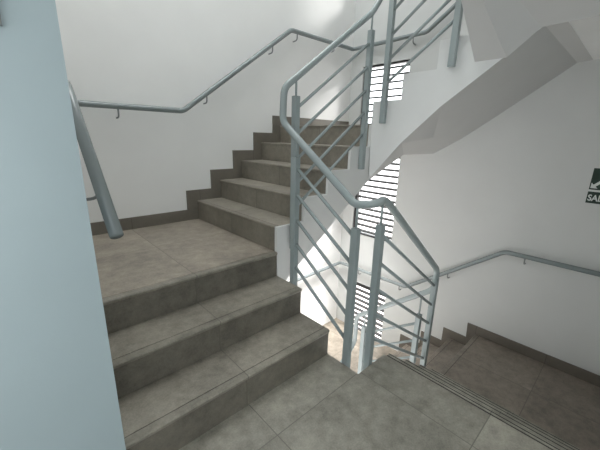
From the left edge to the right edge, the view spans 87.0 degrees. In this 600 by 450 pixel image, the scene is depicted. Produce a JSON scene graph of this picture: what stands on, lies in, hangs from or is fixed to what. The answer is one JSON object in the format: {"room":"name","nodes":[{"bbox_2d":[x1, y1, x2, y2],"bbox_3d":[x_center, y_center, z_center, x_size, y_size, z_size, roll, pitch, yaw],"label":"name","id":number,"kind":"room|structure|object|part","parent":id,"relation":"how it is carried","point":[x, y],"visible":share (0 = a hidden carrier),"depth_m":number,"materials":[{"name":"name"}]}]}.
{"room":"stairwell","nodes":[
{"label":"stairwell","id":0,"kind":"room"},
{"bbox_2d":[0,0,125,449],"bbox_3d":[-1.376,-0.012,0.200,2.054,2.720,0.150,-13,21,-41],"label":"wall","id":1,"kind":"structure","parent":0,"point":[58,391],"depth_m":0.82,"materials":[{"name":"blue paint"}]},
{"bbox_2d":[92,219,272,298],"bbox_3d":[-0.954,0.237,2.176,1.096,0.190,1.109,-13,21,-41],"label":"floor","id":2,"kind":"structure","parent":0,"point":[146,256],"depth_m":2.04,"materials":[{"name":"tile"}]},
{"bbox_2d":[197,124,411,279],"bbox_3d":[0.225,-0.385,3.103,2.087,1.129,1.130,-13,21,-41],"label":"flight","id":3,"kind":"object","parent":2,"relation":"on","point":[254,207],"visible":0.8,"depth_m":2.50,"materials":[{"name":"tile"}]},
{"bbox_2d":[55,0,355,324],"bbox_3d":[-0.612,-0.534,3.175,3.471,8.200,0.150,-13,21,-41],"label":"wall","id":4,"kind":"structure","parent":0,"point":[162,53],"depth_m":2.63,"materials":[{"name":"white paint"}]},
{"bbox_2d":[90,116,348,235],"bbox_3d":[-0.555,-0.596,3.096,3.171,0.945,0.012,-13,21,-41],"label":"baseboard","id":5,"kind":"structure","parent":4,"relation":"attached to","point":[97,228],"depth_m":2.92,"materials":[{"name":"tile"}]},
{"bbox_2d":[322,318,396,372],"bbox_3d":[0.525,1.703,4.028,1.113,0.190,1.143,-13,21,-41],"label":"floor","id":6,"kind":"structure","parent":0,"point":[335,341],"depth_m":4.09,"materials":[{"name":"tile"}]},
{"bbox_2d":[394,335,478,374],"bbox_3d":[1.166,1.619,3.280,1.113,0.962,0.759,-13,21,-41],"label":"flight","id":7,"kind":"object","parent":6,"relation":"on","point":[441,359],"visible":0.27,"depth_m":3.23,"materials":[{"name":"tile"}]},
{"bbox_2d":[179,353,550,449],"bbox_3d":[0.107,1.411,-0.068,3.404,0.190,2.966,-13,21,-41],"label":"floor","id":8,"kind":"structure","parent":0,"point":[326,405],"depth_m":1.46,"materials":[{"name":"tile"}]},
{"bbox_2d":[102,251,329,449],"bbox_3d":[-0.403,0.573,1.646,1.090,0.530,0.526,-13,21,-41],"label":"flight","id":9,"kind":"object","parent":8,"relation":"on","point":[189,352],"visible":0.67,"depth_m":1.55,"materials":[{"name":"tile"}]},
{"bbox_2d":[280,0,462,373],"bbox_3d":[0.442,-0.061,2.101,0.936,4.223,0.714,-13,21,-41],"label":"stair railing","id":10,"kind":"object","parent":8,"relation":"attached to","point":[367,338],"visible":0.91,"depth_m":1.94,"materials":[{"name":"grey metal"}]},
{"bbox_3d":[-0.035,-0.307,2.027,0.038,0.970,0.038,-13,21,-41],"label":"post","id":11,"kind":"part","parent":10,"relation":"part of","materials":[{"name":"grey metal"}]},
{"bbox_3d":[-0.035,0.071,1.984,0.038,0.970,0.038,-13,21,-41],"label":"post","id":12,"kind":"part","parent":10,"relation":"part of","materials":[{"name":"grey metal"}]},
{"bbox_3d":[0.275,0.483,1.744,0.038,0.970,0.038,-13,21,-41],"label":"post","id":13,"kind":"part","parent":10,"relation":"part of","materials":[{"name":"grey metal"}]},
{"bbox_3d":[0.571,1.383,2.993,0.038,0.970,0.038,-13,21,-41],"label":"post","id":14,"kind":"part","parent":10,"relation":"part of","materials":[{"name":"grey metal"}]},
{"bbox_3d":[0.493,-0.906,2.360,0.038,0.970,0.038,-13,21,-41],"label":"post","id":15,"kind":"part","parent":10,"relation":"part of","materials":[{"name":"grey metal"}]},
{"bbox_3d":[0.403,0.466,1.749,0.038,0.970,0.038,-13,21,-41],"label":"post","id":16,"kind":"part","parent":10,"relation":"part of","materials":[{"name":"grey metal"}]},
{"bbox_3d":[0.635,-1.238,2.270,0.038,0.970,0.038,-13,21,-41],"label":"post","id":17,"kind":"part","parent":10,"relation":"part of","materials":[{"name":"grey metal"}]},
{"bbox_3d":[0.906,1.155,2.566,0.038,0.970,0.038,-13,21,-41],"label":"post","id":18,"kind":"part","parent":10,"relation":"part of","materials":[{"name":"grey metal"}]},
{"bbox_3d":[0.972,0.852,2.417,0.038,0.970,0.038,-13,21,-41],"label":"post","id":19,"kind":"part","parent":10,"relation":"part of","materials":[{"name":"grey metal"}]},
{"bbox_3d":[0.960,-1.459,1.856,0.038,0.970,0.038,-13,21,-41],"label":"post","id":20,"kind":"part","parent":10,"relation":"part of","materials":[{"name":"grey metal"}]},
{"bbox_2d":[336,0,599,375],"bbox_3d":[2.214,-0.309,2.614,0.150,8.200,4.581,-13,21,-41],"label":"wall","id":21,"kind":"structure","parent":0,"point":[519,182],"depth_m":2.95,"materials":[{"name":"paint"}]},
{"bbox_2d":[68,2,599,289],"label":"handrail","id":22,"kind":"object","parent":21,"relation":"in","point":[357,196],"depth_m":2.70,"materials":[{"name":"grey metal"}]},
{"bbox_3d":[0.087,-1.285,2.215,3.172,1.963,1.833,-13,21,-41],"label":"wall handrail","id":23,"kind":"part","parent":22,"relation":"part of","materials":[{"name":"grey metal"}]},
{"bbox_3d":[0.821,0.973,2.821,2.037,1.445,2.931,-13,21,-41],"label":"wall handrail","id":24,"kind":"part","parent":22,"relation":"part of","materials":[{"name":"grey metal"}]},
{"bbox_2d":[353,282,384,339],"bbox_3d":[0.895,1.793,4.543,0.040,2.040,0.600,-13,21,-41],"label":"window","id":25,"kind":"structure","parent":21,"relation":"in","point":[358,284],"depth_m":4.35,"materials":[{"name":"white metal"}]},
{"bbox_2d":[399,323,599,386],"bbox_3d":[1.939,1.456,3.235,0.012,0.775,1.985,-13,21,-41],"label":"baseboard","id":26,"kind":"structure","parent":21,"relation":"attached to","point":[472,330],"depth_m":3.04,"materials":[{"name":"tile"}]},
{"bbox_2d":[585,168,599,203],"bbox_3d":[2.318,-0.285,2.386,0.007,0.268,0.200,-13,21,-41],"label":"exit sign","id":27,"kind":"object","parent":21,"relation":"attached to","point":[593,196],"visible":1,"depth_m":2.44,"materials":[{"name":"green plastic"}]},
{"bbox_3d":[2.316,-0.199,2.410,0.006,0.089,0.200,-13,21,-41],"label":"text panel","id":28,"kind":"part","parent":27,"relation":"part of","materials":[{"name":"green plastic"}]},
{"bbox_3d":[2.320,-0.336,2.373,0.006,0.163,0.200,-13,21,-41],"label":"arrow panel","id":29,"kind":"part","parent":27,"relation":"part of","materials":[{"name":"green plastic"}]},
{"bbox_2d":[445,336,599,449],"bbox_3d":[1.845,1.441,2.535,1.070,0.190,1.137,-13,21,-41],"label":"floor","id":30,"kind":"structure","parent":0,"point":[564,405],"depth_m":2.56,"materials":[{"name":"tile"}]},
{"bbox_2d":[387,353,580,449],"bbox_3d":[1.180,1.304,1.866,0.759,0.962,1.160,-13,21,-41],"label":"flight","id":31,"kind":"object","parent":30,"relation":"on","point":[524,426],"visible":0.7,"depth_m":1.76,"materials":[{"name":"tile"}]},
{"bbox_2d":[569,15,599,59],"bbox_3d":[1.890,-1.175,1.794,1.125,0.190,1.137,-13,21,-41],"label":"floor","id":32,"kind":"structure","parent":0,"point":[587,30],"depth_m":1.77,"materials":[{"name":"paint"}]},
{"bbox_2d":[461,0,599,61],"bbox_3d":[1.227,-1.294,1.146,0.662,1.009,1.178,-13,21,-41],"label":"flight","id":33,"kind":"object","parent":32,"relation":"on","point":[496,28],"visible":1,"depth_m":1.65,"materials":[{"name":"white paint"}]},
{"bbox_3d":[0.598,-0.920,3.313,1.090,0.190,1.143,-13,21,-41],"label":"floor","id":34,"kind":"structure","parent":0,"visible":0},
{"bbox_2d":[369,22,592,178],"bbox_3d":[1.358,-0.893,2.451,1.124,1.110,1.128,-13,21,-41],"label":"flight","id":35,"kind":"object","parent":34,"relation":"on","point":[437,108],"visible":0.83,"depth_m":2.22,"materials":[{"name":"paint"}]}
]}

